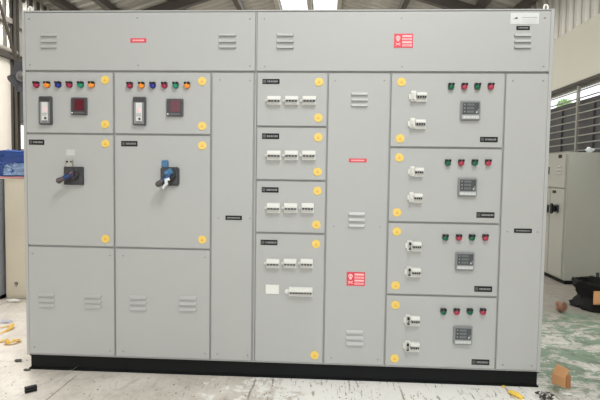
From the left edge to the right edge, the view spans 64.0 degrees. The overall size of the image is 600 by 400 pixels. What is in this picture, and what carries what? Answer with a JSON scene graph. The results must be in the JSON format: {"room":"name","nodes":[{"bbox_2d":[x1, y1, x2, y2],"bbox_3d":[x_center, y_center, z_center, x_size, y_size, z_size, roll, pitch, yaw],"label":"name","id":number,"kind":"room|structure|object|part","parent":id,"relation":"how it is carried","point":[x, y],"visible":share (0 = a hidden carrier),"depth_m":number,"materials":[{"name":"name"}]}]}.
{"room":"factory workshop","nodes":[
{"label":"factory workshop","id":0,"kind":"room"},
{"bbox_2d":[0,0,55,178],"bbox_3d":[-4.606,-1.437,6.199,0.284,4.650,20.168,1,3,3],"label":"wall","id":1,"kind":"structure","parent":0,"point":[5,50],"depth_m":7.34,"materials":[{"name":"beige paint"}]},
{"bbox_2d":[0,0,17,61],"bbox_3d":[-4.177,-2.394,6.868,0.044,0.961,0.921,0,3,-13],"label":"trim","id":2,"kind":"structure","parent":1,"relation":"attached to","point":[1,7],"depth_m":6.85,"materials":[{"name":"metal"}]},
{"bbox_3d":[-4.497,-2.404,6.060,0.084,0.620,20.000,1,3,3],"label":"wall rail","id":3,"kind":"part","parent":1,"relation":"part of","materials":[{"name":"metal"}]},
{"bbox_2d":[9,0,20,150],"bbox_3d":[-4.432,-1.376,7.487,0.100,4.400,0.084,1,3,3],"label":"trim","id":4,"kind":"structure","parent":1,"relation":"attached to","point":[13,4],"depth_m":7.45,"materials":[{"name":"metal"}]},
{"bbox_2d":[7,62,22,91],"bbox_3d":[-4.195,-1.809,7.143,0.735,0.448,0.312,3,4,40],"label":"wall fan","id":5,"kind":"object","parent":1,"relation":"attached to","point":[15,78],"visible":0.61,"depth_m":7.02,"materials":[{"name":"metal"}]},
{"bbox_3d":[-4.169,-1.706,7.039,0.219,0.243,0.060,1,3,3],"label":"blade","id":6,"kind":"part","parent":5,"relation":"part of","materials":[{"name":"grey plastic"}]},
{"bbox_3d":[-4.167,-1.899,7.029,0.219,0.243,0.060,1,3,3],"label":"blade","id":7,"kind":"part","parent":5,"relation":"part of","materials":[{"name":"grey plastic"}]},
{"bbox_3d":[-4.048,-1.801,7.035,0.150,0.150,0.185,1,3,3],"label":"motor","id":8,"kind":"part","parent":5,"relation":"part of","materials":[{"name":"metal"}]},
{"bbox_3d":[-3.999,-1.667,7.041,0.273,0.181,0.035,0,3,-13],"label":"blade","id":9,"kind":"part","parent":5,"relation":"part of","materials":[{"name":"grey plastic"}]},
{"bbox_2d":[22,0,537,10],"bbox_3d":[-0.324,-3.787,5.776,9.200,1.783,20.412,1,3,3],"label":"ceiling","id":10,"kind":"structure","parent":0,"point":[59,5],"depth_m":9.40,"materials":[{"name":"white metal"}]},
{"bbox_2d":[0,275,599,399],"bbox_3d":[-0.393,1.060,6.021,8.800,0.200,20.400,1,3,3],"label":"floor","id":11,"kind":"structure","parent":0,"point":[570,339],"depth_m":2.94,"materials":[{"name":"concrete"}]},
{"bbox_2d":[0,179,5,298],"bbox_3d":[-3.248,0.377,4.975,0.605,1.192,0.550,1,3,3],"label":"base cabinet","id":12,"kind":"object","parent":11,"relation":"on","point":[2,191],"visible":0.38,"depth_m":4.77,"materials":[{"name":"grey metal"}]},
{"bbox_2d":[0,149,23,177],"bbox_3d":[-2.944,-0.373,4.949,0.966,0.292,0.478,1,3,3],"label":"wrapped bundle","id":13,"kind":"object","parent":12,"relation":"on","point":[11,161],"visible":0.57,"depth_m":4.75,"materials":[{"name":"blue plastic"}]},
{"bbox_3d":[-2.941,-0.236,4.963,0.920,0.018,0.420,1,3,3],"label":"board","id":14,"kind":"part","parent":13,"relation":"part of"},
{"bbox_2d":[0,319,11,322],"bbox_3d":[-2.503,1.025,4.060,0.128,0.010,0.078,1,3,3],"label":"paper sheet","id":15,"kind":"object","parent":11,"relation":"on","point":[5,320],"visible":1,"depth_m":4.07,"materials":[{"name":"white paper"}]},
{"bbox_2d":[0,323,14,332],"bbox_3d":[-2.381,1.028,3.854,0.133,0.030,0.207,1,3,3],"label":"strap","id":16,"kind":"object","parent":11,"relation":"on","point":[13,324],"visible":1,"depth_m":3.87,"materials":[{"name":"yellow plastic"}]},
{"bbox_2d":[0,338,19,343],"bbox_3d":[-2.156,1.049,3.583,0.138,0.023,0.118,3,4,37],"label":"strap","id":17,"kind":"object","parent":11,"relation":"on","point":[6,339],"visible":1,"depth_m":3.58,"materials":[{"name":"yellow plastic"}]},
{"bbox_2d":[6,298,19,301],"bbox_3d":[-2.804,0.977,4.687,0.153,0.034,0.055,1,3,3],"label":"scrap","id":18,"kind":"object","parent":11,"relation":"on","point":[13,299],"visible":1,"depth_m":4.67,"materials":[{"name":"white plastic"}]},
{"bbox_2d":[4,178,25,298],"bbox_3d":[-2.618,0.379,5.008,0.620,1.202,0.518,1,3,3],"label":"cabinet","id":19,"kind":"object","parent":11,"relation":"on","point":[13,187],"visible":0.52,"depth_m":4.77,"materials":[{"name":"metal"}]},
{"bbox_2d":[24,384,36,393],"bbox_3d":[-1.562,1.096,2.785,0.061,0.030,0.030,-2,4,-38],"label":"block","id":20,"kind":"object","parent":11,"relation":"on","point":[32,388],"visible":1,"depth_m":2.78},
{"bbox_2d":[22,4,554,386],"bbox_3d":[-0.123,-0.055,3.245,3.233,2.321,0.794,1,3,3],"label":"switchboard","id":21,"kind":"object","parent":11,"relation":"on","point":[355,194],"visible":1,"depth_m":2.94,"materials":[{"name":"paint"}]},
{"bbox_2d":[32,81,39,87],"bbox_3d":[-1.638,-0.715,2.976,0.037,0.039,0.025,1,3,3],"label":"lamp","id":22,"kind":"object","parent":21,"relation":"attached to","point":[35,84],"depth_m":2.97,"materials":[{"name":"plastic"}]},
{"bbox_2d":[38,293,54,306],"bbox_3d":[-1.611,0.636,3.050,0.108,0.089,0.013,1,3,3],"label":"vent","id":23,"kind":"object","parent":21,"relation":"attached to","point":[44,299],"depth_m":3.05,"materials":[{"name":"grey metal"}]},
{"bbox_2d":[43,81,50,87],"bbox_3d":[-1.569,-0.714,2.973,0.037,0.039,0.025,1,3,3],"label":"lamp","id":24,"kind":"object","parent":21,"relation":"attached to","point":[46,84],"depth_m":2.97,"materials":[{"name":"plastic"}]},
{"bbox_2d":[40,33,56,47],"bbox_3d":[-1.552,-0.984,2.964,0.106,0.092,0.013,1,3,3],"label":"vent","id":25,"kind":"object","parent":21,"relation":"attached to","point":[47,40],"depth_m":2.97,"materials":[{"name":"grey metal"}]},
{"bbox_2d":[54,81,61,87],"bbox_3d":[-1.498,-0.713,2.969,0.037,0.039,0.025,1,3,3],"label":"lamp","id":26,"kind":"object","parent":21,"relation":"attached to","point":[57,84],"depth_m":2.96,"materials":[{"name":"plastic"}]},
{"bbox_2d":[65,81,72,87],"bbox_3d":[-1.428,-0.712,2.965,0.037,0.039,0.025,1,3,3],"label":"lamp","id":27,"kind":"object","parent":21,"relation":"attached to","point":[68,84],"depth_m":2.96,"materials":[{"name":"plastic"}]},
{"bbox_3d":[-1.433,-0.605,2.990,0.555,0.374,0.016,1,3,3],"label":"meter door","id":28,"kind":"part","parent":21,"relation":"part of","materials":[{"name":"grey paint"}]},
{"bbox_3d":[-1.420,-0.149,2.959,0.137,0.113,0.094,1,3,3],"label":"rotary handle","id":29,"kind":"part","parent":21,"relation":"part of","materials":[{"name":"plastic"}]},
{"bbox_3d":[-1.441,-0.060,3.019,0.555,0.696,0.016,1,3,3],"label":"breaker door","id":30,"kind":"part","parent":21,"relation":"part of","materials":[{"name":"grey paint"}]},
{"bbox_2d":[77,81,83,87],"bbox_3d":[-1.356,-0.711,2.961,0.037,0.039,0.025,1,3,3],"label":"lamp","id":31,"kind":"object","parent":21,"relation":"attached to","point":[80,84],"depth_m":2.95,"materials":[{"name":"plastic"}]},
{"bbox_2d":[88,81,94,87],"bbox_3d":[-1.286,-0.711,2.958,0.037,0.039,0.025,1,3,3],"label":"lamp","id":32,"kind":"object","parent":21,"relation":"attached to","point":[91,84],"depth_m":2.95,"materials":[{"name":"plastic"}]},
{"bbox_2d":[84,294,101,307],"bbox_3d":[-1.309,0.641,3.034,0.111,0.088,0.013,1,3,3],"label":"vent","id":33,"kind":"object","parent":21,"relation":"attached to","point":[90,300],"depth_m":3.04,"materials":[{"name":"grey metal"}]},
{"bbox_2d":[126,82,132,88],"bbox_3d":[-1.047,-0.704,2.946,0.037,0.039,0.025,1,3,3],"label":"lamp","id":34,"kind":"object","parent":21,"relation":"attached to","point":[129,85],"depth_m":2.94,"materials":[{"name":"plastic"}]},
{"bbox_2d":[130,295,146,309],"bbox_3d":[-1.018,0.648,3.019,0.110,0.094,0.013,1,3,3],"label":"vent","id":35,"kind":"object","parent":21,"relation":"attached to","point":[137,302],"depth_m":3.02,"materials":[{"name":"grey metal"}]},
{"bbox_2d":[138,82,144,88],"bbox_3d":[-0.973,-0.703,2.942,0.037,0.039,0.025,1,3,3],"label":"lamp","id":36,"kind":"object","parent":21,"relation":"attached to","point":[141,85],"depth_m":2.93,"materials":[{"name":"plastic"}]},
{"bbox_2d":[149,82,155,88],"bbox_3d":[-0.903,-0.702,2.938,0.037,0.039,0.025,1,3,3],"label":"lamp","id":37,"kind":"object","parent":21,"relation":"attached to","point":[152,85],"depth_m":2.93,"materials":[{"name":"plastic"}]},
{"bbox_3d":[-0.847,-0.595,2.960,0.598,0.374,0.016,1,3,3],"label":"meter door","id":38,"kind":"part","parent":21,"relation":"part of","materials":[{"name":"grey paint"}]},
{"bbox_3d":[-0.855,-0.050,2.988,0.598,0.696,0.016,1,3,3],"label":"breaker door","id":39,"kind":"part","parent":21,"relation":"part of","materials":[{"name":"grey paint"}]},
{"bbox_2d":[161,82,167,88],"bbox_3d":[-0.831,-0.701,2.934,0.037,0.039,0.025,1,3,3],"label":"lamp","id":40,"kind":"object","parent":21,"relation":"attached to","point":[164,85],"depth_m":2.93,"materials":[{"name":"plastic"}]},
{"bbox_3d":[-0.809,-0.134,2.927,0.127,0.136,0.095,1,3,3],"label":"rotary handle","id":41,"kind":"part","parent":21,"relation":"part of","materials":[{"name":"plastic"}]},
{"bbox_2d":[172,82,178,88],"bbox_3d":[-0.761,-0.700,2.931,0.037,0.039,0.025,1,3,3],"label":"lamp","id":42,"kind":"object","parent":21,"relation":"attached to","point":[175,85],"depth_m":2.92,"materials":[{"name":"plastic"}]},
{"bbox_2d":[184,82,189,88],"bbox_3d":[-0.690,-0.700,2.927,0.037,0.039,0.025,1,3,3],"label":"lamp","id":43,"kind":"object","parent":21,"relation":"attached to","point":[186,84],"depth_m":2.92,"materials":[{"name":"plastic"}]},
{"bbox_2d":[179,296,196,310],"bbox_3d":[-0.703,0.649,3.002,0.113,0.094,0.013,1,3,3],"label":"vent","id":44,"kind":"object","parent":21,"relation":"attached to","point":[186,303],"depth_m":3.00,"materials":[{"name":"grey metal"}]},
{"bbox_2d":[219,33,236,48],"bbox_3d":[-0.439,-0.966,2.906,0.109,0.093,0.013,1,3,3],"label":"vent","id":45,"kind":"object","parent":21,"relation":"attached to","point":[226,40],"depth_m":2.91,"materials":[{"name":"grey metal"}]},
{"bbox_3d":[-0.172,0.553,2.974,0.083,0.057,0.005,1,3,3],"label":"blanking plate","id":46,"kind":"part","parent":21,"relation":"part of","materials":[{"name":"white plastic"}]},
{"bbox_2d":[277,33,293,48],"bbox_3d":[-0.089,-0.959,2.888,0.107,0.095,0.013,1,3,3],"label":"vent","id":47,"kind":"object","parent":21,"relation":"attached to","point":[284,40],"depth_m":2.89,"materials":[{"name":"grey metal"}]},
{"bbox_3d":[-0.066,0.611,2.981,0.422,0.802,0.016,1,3,3],"label":"distribution door","id":48,"kind":"part","parent":21,"relation":"part of","materials":[{"name":"grey paint"}]},
{"bbox_3d":[-0.058,0.043,2.951,0.422,0.313,0.016,1,3,3],"label":"distribution door","id":49,"kind":"part","parent":21,"relation":"part of","materials":[{"name":"grey paint"}]},
{"bbox_3d":[-0.054,-0.282,2.934,0.422,0.315,0.016,1,3,3],"label":"distribution door","id":50,"kind":"part","parent":21,"relation":"part of","materials":[{"name":"grey paint"}]},
{"bbox_3d":[-0.049,-0.609,2.917,0.422,0.318,0.016,1,3,3],"label":"distribution door","id":51,"kind":"part","parent":21,"relation":"part of","materials":[{"name":"grey paint"}]},
{"bbox_2d":[346,330,362,345],"bbox_3d":[0.336,0.851,2.958,0.108,0.096,0.013,1,3,3],"label":"vent","id":52,"kind":"object","parent":21,"relation":"attached to","point":[353,337],"depth_m":2.96,"materials":[{"name":"grey metal"}]},
{"bbox_2d":[348,212,364,226],"bbox_3d":[0.345,0.120,2.920,0.103,0.092,0.013,1,3,3],"label":"vent","id":53,"kind":"object","parent":21,"relation":"attached to","point":[355,219],"depth_m":2.92,"materials":[{"name":"grey metal"}]},
{"bbox_2d":[351,92,367,106],"bbox_3d":[0.357,-0.606,2.882,0.104,0.089,0.013,1,3,3],"label":"vent","id":54,"kind":"object","parent":21,"relation":"attached to","point":[358,99],"depth_m":2.88,"materials":[{"name":"grey metal"}]},
{"bbox_3d":[0.858,0.808,2.942,0.660,0.438,0.016,1,3,3],"label":"feeder door","id":55,"kind":"part","parent":21,"relation":"part of","materials":[{"name":"grey paint"}]},
{"bbox_3d":[0.865,0.361,2.919,0.660,0.434,0.016,1,3,3],"label":"feeder door","id":56,"kind":"part","parent":21,"relation":"part of","materials":[{"name":"grey paint"}]},
{"bbox_2d":[440,308,446,314],"bbox_3d":[0.872,0.679,2.915,0.037,0.039,0.025,1,3,3],"label":"lamp","id":57,"kind":"object","parent":21,"relation":"attached to","point":[443,311],"depth_m":2.91,"materials":[{"name":"plastic"}]},
{"bbox_3d":[0.871,-0.086,2.896,0.660,0.441,0.016,1,3,3],"label":"feeder door","id":58,"kind":"part","parent":21,"relation":"part of","materials":[{"name":"grey paint"}]},
{"bbox_2d":[442,234,448,240],"bbox_3d":[0.877,0.227,2.892,0.037,0.039,0.025,1,3,3],"label":"lamp","id":59,"kind":"object","parent":21,"relation":"attached to","point":[445,237],"depth_m":2.89,"materials":[{"name":"plastic"}]},
{"bbox_3d":[0.877,-0.535,2.872,0.660,0.435,0.016,1,3,3],"label":"feeder door","id":60,"kind":"part","parent":21,"relation":"part of","materials":[{"name":"grey paint"}]},
{"bbox_2d":[444,159,450,165],"bbox_3d":[0.885,-0.223,2.868,0.037,0.039,0.025,1,3,3],"label":"lamp","id":61,"kind":"object","parent":21,"relation":"attached to","point":[447,162],"depth_m":2.86,"materials":[{"name":"plastic"}]},
{"bbox_2d":[448,83,454,89],"bbox_3d":[0.897,-0.673,2.845,0.037,0.039,0.025,1,3,3],"label":"lamp","id":62,"kind":"object","parent":21,"relation":"attached to","point":[451,86],"depth_m":2.84,"materials":[{"name":"plastic"}]},
{"bbox_2d":[453,308,459,314],"bbox_3d":[0.951,0.678,2.911,0.037,0.039,0.025,1,3,3],"label":"lamp","id":63,"kind":"object","parent":21,"relation":"attached to","point":[456,311],"depth_m":2.90,"materials":[{"name":"plastic"}]},
{"bbox_2d":[455,234,461,240],"bbox_3d":[0.957,0.227,2.887,0.037,0.039,0.025,1,3,3],"label":"lamp","id":64,"kind":"object","parent":21,"relation":"attached to","point":[458,237],"depth_m":2.88,"materials":[{"name":"plastic"}]},
{"bbox_2d":[458,159,464,165],"bbox_3d":[0.963,-0.223,2.864,0.037,0.039,0.025,1,3,3],"label":"lamp","id":65,"kind":"object","parent":21,"relation":"attached to","point":[461,162],"depth_m":2.85,"materials":[{"name":"plastic"}]},
{"bbox_2d":[461,83,467,89],"bbox_3d":[0.975,-0.672,2.841,0.037,0.039,0.025,1,3,3],"label":"lamp","id":66,"kind":"object","parent":21,"relation":"attached to","point":[464,86],"depth_m":2.83,"materials":[{"name":"plastic"}]},
{"bbox_2d":[466,308,472,314],"bbox_3d":[1.029,0.677,2.907,0.037,0.039,0.025,1,3,3],"label":"lamp","id":67,"kind":"object","parent":21,"relation":"attached to","point":[469,311],"depth_m":2.90,"materials":[{"name":"plastic"}]},
{"bbox_2d":[468,234,475,240],"bbox_3d":[1.034,0.226,2.883,0.037,0.039,0.025,1,3,3],"label":"lamp","id":68,"kind":"object","parent":21,"relation":"attached to","point":[471,237],"depth_m":2.88,"materials":[{"name":"plastic"}]},
{"bbox_2d":[471,159,477,165],"bbox_3d":[1.042,-0.222,2.860,0.037,0.039,0.025,1,3,3],"label":"lamp","id":69,"kind":"object","parent":21,"relation":"attached to","point":[474,162],"depth_m":2.85,"materials":[{"name":"plastic"}]},
{"bbox_2d":[474,83,480,89],"bbox_3d":[1.050,-0.671,2.837,0.037,0.039,0.025,1,3,3],"label":"lamp","id":70,"kind":"object","parent":21,"relation":"attached to","point":[477,86],"depth_m":2.83,"materials":[{"name":"plastic"}]},
{"bbox_2d":[479,308,486,314],"bbox_3d":[1.107,0.676,2.902,0.037,0.039,0.025,1,3,3],"label":"lamp","id":71,"kind":"object","parent":21,"relation":"attached to","point":[482,311],"depth_m":2.89,"materials":[{"name":"plastic"}]},
{"bbox_2d":[482,234,488,240],"bbox_3d":[1.113,0.226,2.879,0.037,0.039,0.025,1,3,3],"label":"lamp","id":72,"kind":"object","parent":21,"relation":"attached to","point":[485,237],"depth_m":2.87,"materials":[{"name":"plastic"}]},
{"bbox_2d":[485,159,491,165],"bbox_3d":[1.121,-0.222,2.856,0.037,0.039,0.025,1,3,3],"label":"lamp","id":73,"kind":"object","parent":21,"relation":"attached to","point":[488,162],"depth_m":2.85,"materials":[{"name":"plastic"}]},
{"bbox_2d":[487,83,494,89],"bbox_3d":[1.128,-0.670,2.833,0.037,0.039,0.025,1,3,3],"label":"lamp","id":74,"kind":"object","parent":21,"relation":"attached to","point":[490,86],"depth_m":2.83,"materials":[{"name":"plastic"}]},
{"bbox_2d":[514,33,530,48],"bbox_3d":[1.307,-0.934,2.816,0.103,0.090,0.013,1,3,3],"label":"vent","id":75,"kind":"object","parent":21,"relation":"attached to","point":[521,40],"depth_m":2.82,"materials":[{"name":"grey metal"}]},
{"bbox_3d":[1.317,-1.065,2.813,0.163,0.064,0.004,1,3,3],"label":"maker plate","id":76,"kind":"part","parent":21,"relation":"part of","materials":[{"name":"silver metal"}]},
{"bbox_2d":[508,390,522,399],"bbox_3d":[1.260,1.134,2.807,0.029,0.028,0.095,-1,3,-26],"label":"yellow offcut","id":77,"kind":"object","parent":11,"relation":"on","point":[514,393],"visible":1,"depth_m":2.79,"materials":[{"name":"yellow plastic"}]},
{"bbox_2d":[535,391,553,399],"bbox_3d":[1.421,1.133,2.785,0.096,0.038,0.100,1,3,3],"label":"wire offcuts","id":78,"kind":"object","parent":11,"relation":"on","point":[545,394],"visible":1,"depth_m":2.78,"materials":[{"name":"grey metal"}]},
{"bbox_2d":[552,364,570,388],"bbox_3d":[1.624,1.085,2.972,0.055,0.122,0.098,-1,3,-25],"label":"carton","id":79,"kind":"object","parent":11,"relation":"on","point":[560,377],"visible":1,"depth_m":2.95,"materials":[{"name":"brown cardboard"}]},
{"bbox_3d":[1.641,1.108,2.935,0.030,0.080,0.012,-1,3,-25],"label":"panel","id":80,"kind":"part","parent":79,"relation":"part of","materials":[{"name":"cardboard"}]},
{"bbox_2d":[555,301,567,311],"bbox_3d":[2.494,1.020,4.585,0.100,0.107,0.087,-1,3,-25],"label":"parcel","id":81,"kind":"object","parent":11,"relation":"on","point":[560,306],"visible":1,"depth_m":4.55,"materials":[{"name":"brown cardboard"}]},
{"bbox_2d":[544,152,599,283],"bbox_3d":[3.466,0.186,6.588,0.662,1.595,1.706,1,3,3],"label":"cabinet","id":82,"kind":"object","parent":11,"relation":"on","point":[572,241],"visible":0.72,"depth_m":5.76,"materials":[{"name":"grey metal"}]},
{"bbox_3d":[3.215,0.376,6.454,0.021,1.083,0.595,1,3,3],"label":"door","id":83,"kind":"part","parent":82,"relation":"part of","materials":[{"name":"grey metal"}]},
{"bbox_3d":[3.143,0.105,5.946,0.081,0.130,0.100,1,3,3],"label":"rotary handle","id":84,"kind":"part","parent":82,"relation":"part of","materials":[{"name":"plastic"}]},
{"bbox_3d":[3.190,0.400,5.974,0.021,1.083,0.348,1,3,3],"label":"door","id":85,"kind":"part","parent":82,"relation":"part of","materials":[{"name":"beige metal"}]},
{"bbox_3d":[3.206,-0.364,6.035,0.021,0.406,0.550,1,3,3],"label":"door","id":86,"kind":"part","parent":82,"relation":"part of","materials":[{"name":"beige metal"}]},
{"bbox_2d":[585,147,594,151],"bbox_3d":[3.496,-0.607,5.799,0.099,0.070,0.084,-1,3,-27],"label":"plastic bag","id":87,"kind":"object","parent":82,"relation":"on","point":[589,149],"visible":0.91,"depth_m":5.78,"materials":[{"name":"white plastic"}]},
{"bbox_2d":[569,275,599,312],"bbox_3d":[2.974,0.932,4.778,0.498,0.277,0.491,1,3,3],"label":"plastic sack","id":88,"kind":"object","parent":11,"relation":"on","point":[585,287],"visible":0.92,"depth_m":4.72,"materials":[{"name":"black plastic"}]},
{"bbox_2d":[593,291,599,304],"bbox_3d":[2.846,0.930,4.553,0.120,0.130,0.014,1,3,3],"label":"cardboard offcut","id":89,"kind":"object","parent":88,"relation":"in","point":[596,297],"visible":1,"depth_m":4.55,"materials":[{"name":"orange cardboard"}]},
{"bbox_2d":[529,0,599,94],"bbox_3d":[3.925,-1.290,5.673,0.220,4.650,20.000,1,3,3],"label":"wall","id":90,"kind":"structure","parent":0,"point":[576,45],"depth_m":6.86,"materials":[{"name":"beige paint"}]},
{"bbox_2d":[549,78,599,153],"bbox_3d":[3.941,-1.035,6.218,0.155,1.185,9.338,1,3,3],"label":"window","id":91,"kind":"structure","parent":90,"relation":"in","point":[575,126],"depth_m":6.83,"materials":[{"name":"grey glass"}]},
{"label":"outside","id":92,"kind":"structure","parent":0,"visible":0},
{"bbox_3d":[-1.751,1.392,3.101,80.000,0.200,80.000,1,3,3],"label":"ground","id":93,"kind":"structure","parent":92,"visible":0},
{"bbox_2d":[556,98,571,106],"bbox_3d":[22.332,-4.491,40.786,1.390,8.331,1.388,2,3,20],"label":"tree","id":94,"kind":"object","parent":93,"relation":"on","point":[564,99],"visible":0.27,"depth_m":40.39,"materials":[{"name":"green plant"}]}
]}

